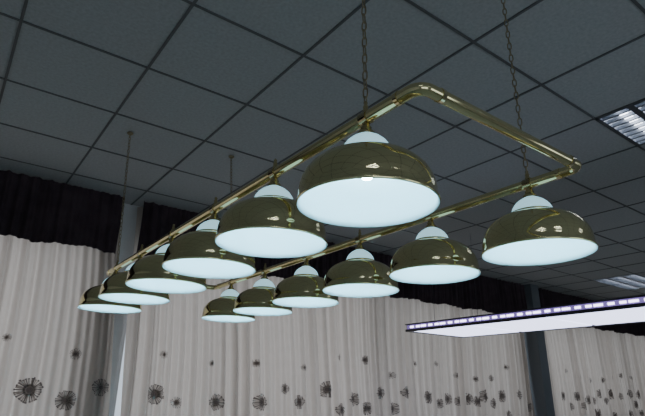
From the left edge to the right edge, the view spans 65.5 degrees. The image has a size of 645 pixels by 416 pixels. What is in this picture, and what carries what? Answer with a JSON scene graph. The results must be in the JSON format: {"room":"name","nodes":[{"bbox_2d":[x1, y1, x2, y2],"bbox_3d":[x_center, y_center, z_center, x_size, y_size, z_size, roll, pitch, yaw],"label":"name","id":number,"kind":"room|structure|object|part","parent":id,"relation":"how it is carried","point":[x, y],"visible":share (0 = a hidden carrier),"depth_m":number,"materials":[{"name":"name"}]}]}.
{"room":"games hall","nodes":[
{"label":"games hall","id":0,"kind":"room"},
{"bbox_2d":[109,203,139,415],"bbox_3d":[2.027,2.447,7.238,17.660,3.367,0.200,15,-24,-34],"label":"column","id":1,"kind":"structure","parent":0,"point":[127,236],"depth_m":4.72,"materials":[{"name":"grey paint"}]},
{"bbox_2d":[110,262,132,415],"bbox_3d":[-0.654,1.595,5.396,3.020,1.850,0.060,15,-24,-34],"label":"window","id":2,"kind":"structure","parent":1,"relation":"in","point":[125,317],"depth_m":4.49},
{"bbox_2d":[120,207,534,415],"bbox_3d":[0.727,2.101,6.050,6.300,3.057,0.156,15,-24,-34],"label":"sheer curtain","id":3,"kind":"object","parent":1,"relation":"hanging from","point":[354,356],"visible":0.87,"depth_m":5.56,"materials":[{"name":"grey fabric"}]},
{"bbox_2d":[544,327,644,415],"bbox_3d":[6.266,3.577,9.927,6.920,3.057,0.152,15,-24,-34],"label":"sheer curtain","id":4,"kind":"object","parent":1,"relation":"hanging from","point":[593,372],"visible":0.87,"depth_m":9.09,"materials":[{"name":"grey fabric"}]},
{"bbox_2d":[0,0,644,300],"bbox_3d":[4.290,0.048,4.918,17.374,0.034,7.287,15,-24,-34],"label":"ceiling","id":5,"kind":"structure","parent":0,"point":[197,84],"depth_m":3.04,"materials":[{"name":"tile"}]},
{"bbox_2d":[0,229,119,415],"bbox_3d":[-3.192,1.057,3.304,3.745,3.057,0.136,15,-24,-34],"label":"sheer curtain","id":6,"kind":"object","parent":5,"relation":"hanging from","point":[56,355],"visible":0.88,"depth_m":4.11,"materials":[{"name":"grey fabric"}]},
{"bbox_2d":[0,170,123,253],"bbox_3d":[-3.236,-0.216,3.580,3.500,0.553,0.091,15,-24,-34],"label":"curtain valance","id":7,"kind":"object","parent":5,"relation":"hanging from","point":[34,209],"visible":1,"depth_m":4.27,"materials":[{"name":"fabric"}]},
{"bbox_2d":[137,201,526,312],"bbox_3d":[0.807,0.860,6.408,6.260,0.553,0.094,15,-24,-34],"label":"curtain valance","id":8,"kind":"object","parent":5,"relation":"hanging from","point":[493,295],"visible":0.44,"depth_m":6.53,"materials":[{"name":"fabric"}]},
{"bbox_2d":[77,0,598,322],"bbox_3d":[-0.266,-0.211,2.493,1.080,1.238,2.670,15,-24,-34],"label":"light","id":9,"kind":"object","parent":5,"relation":"hanging from","point":[366,181],"visible":1,"depth_m":1.73,"materials":[{"name":"gold metal"}]},
{"bbox_3d":[-1.237,0.481,2.967,0.352,0.234,0.352,3,-20,-7],"label":"lamp shade","id":10,"kind":"part","parent":9,"relation":"part of","materials":[{"name":"gold metal"}]},
{"bbox_3d":[-1.291,-0.094,3.262,0.044,0.961,0.218,15,-24,-34],"label":"chain","id":11,"kind":"part","parent":9,"relation":"part of","materials":[{"name":"gold metal"}]},
{"bbox_3d":[-0.967,0.362,2.627,0.352,0.234,0.352,-12,-23,31],"label":"lamp shade","id":12,"kind":"part","parent":9,"relation":"part of","materials":[{"name":"gold metal"}]},
{"bbox_3d":[-0.698,0.243,2.287,0.352,0.234,0.352,7,-21,-16],"label":"lamp shade","id":13,"kind":"part","parent":9,"relation":"part of","materials":[{"name":"gold metal"}]},
{"bbox_3d":[-0.428,0.123,1.947,0.352,0.234,0.352,-7,-21,22],"label":"lamp shade","id":14,"kind":"part","parent":9,"relation":"part of","materials":[{"name":"gold metal"}]},
{"bbox_3d":[-0.613,0.618,3.322,0.352,0.234,0.352,-7,-21,21],"label":"lamp shade","id":15,"kind":"part","parent":9,"relation":"part of","materials":[{"name":"gold metal"}]},
{"bbox_3d":[-0.657,0.039,3.606,0.044,0.961,0.188,15,-24,-34],"label":"chain","id":16,"kind":"part","parent":9,"relation":"part of","materials":[{"name":"gold metal"}]},
{"bbox_3d":[-0.350,0.502,2.991,0.352,0.234,0.352,11,-22,-26],"label":"lamp shade","id":17,"kind":"part","parent":9,"relation":"part of","materials":[{"name":"gold metal"}]},
{"bbox_3d":[-0.158,0.004,1.607,0.352,0.234,0.352,11,-22,-25],"label":"lamp shade","id":18,"kind":"part","parent":9,"relation":"part of","materials":[{"name":"gold metal"}]},
{"bbox_3d":[-0.087,0.386,2.660,0.352,0.234,0.352,-3,-20,12],"label":"lamp shade","id":19,"kind":"part","parent":9,"relation":"part of","materials":[{"name":"gold metal"}]},
{"bbox_3d":[0.175,0.270,2.329,0.352,0.234,0.352,15,-24,-35],"label":"lamp shade","id":20,"kind":"part","parent":9,"relation":"part of","materials":[{"name":"gold metal"}]},
{"bbox_3d":[0.120,-0.717,1.485,0.044,0.961,0.044,15,-24,-34],"label":"chain","id":21,"kind":"part","parent":9,"relation":"part of","materials":[{"name":"gold metal"}]},
{"bbox_3d":[0.112,-0.115,1.267,0.352,0.234,0.352,-4,-20,13],"label":"lamp shade","id":22,"kind":"part","parent":9,"relation":"part of","materials":[{"name":"gold metal"}]},
{"bbox_3d":[0.438,0.154,1.999,0.352,0.234,0.352,0,-20,2],"label":"lamp shade","id":23,"kind":"part","parent":9,"relation":"part of","materials":[{"name":"gold metal"}]},
{"bbox_3d":[0.708,-0.565,1.885,0.044,0.961,0.044,15,-24,-34],"label":"chain","id":24,"kind":"part","parent":9,"relation":"part of","materials":[{"name":"gold metal"}]},
{"bbox_3d":[0.700,0.038,1.668,0.352,0.234,0.352,-17,-26,40],"label":"lamp shade","id":25,"kind":"part","parent":9,"relation":"part of","materials":[{"name":"gold metal"}]},
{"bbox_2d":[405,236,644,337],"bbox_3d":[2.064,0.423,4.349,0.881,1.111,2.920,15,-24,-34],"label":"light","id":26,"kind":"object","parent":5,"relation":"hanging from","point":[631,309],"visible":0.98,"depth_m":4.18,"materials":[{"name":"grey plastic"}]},
{"bbox_2d":[538,288,644,335],"bbox_3d":[6.353,2.338,10.292,6.940,0.553,0.094,15,-24,-34],"label":"curtain valance","id":27,"kind":"object","parent":5,"relation":"hanging from","point":[547,298],"visible":0.34,"depth_m":9.15,"materials":[{"name":"fabric"}]},
{"bbox_2d":[592,274,644,289],"bbox_3d":[4.925,1.142,8.022,1.240,0.106,0.620,15,-24,-34],"label":"light","id":28,"kind":"object","parent":5,"relation":"in","point":[623,282],"depth_m":7.97,"materials":[{"name":"white metal"}]},
{"bbox_2d":[595,99,644,145],"bbox_3d":[2.193,-0.639,3.196,0.620,0.106,0.620,15,-24,-34],"label":"light","id":29,"kind":"object","parent":5,"relation":"in","point":[629,121],"depth_m":3.29,"materials":[{"name":"white metal"}]},
{"bbox_3d":[4.247,3.087,3.824,17.360,0.100,7.280,15,-24,-34],"label":"floor","id":30,"kind":"structure","parent":0,"visible":0},
{"bbox_2d":[524,284,554,415],"bbox_3d":[3.390,2.794,7.854,0.260,3.167,0.320,15,-24,-34],"label":"column","id":31,"kind":"structure","parent":30,"relation":"on","point":[538,367],"depth_m":7.86,"materials":[{"name":"grey paint"}]}
]}

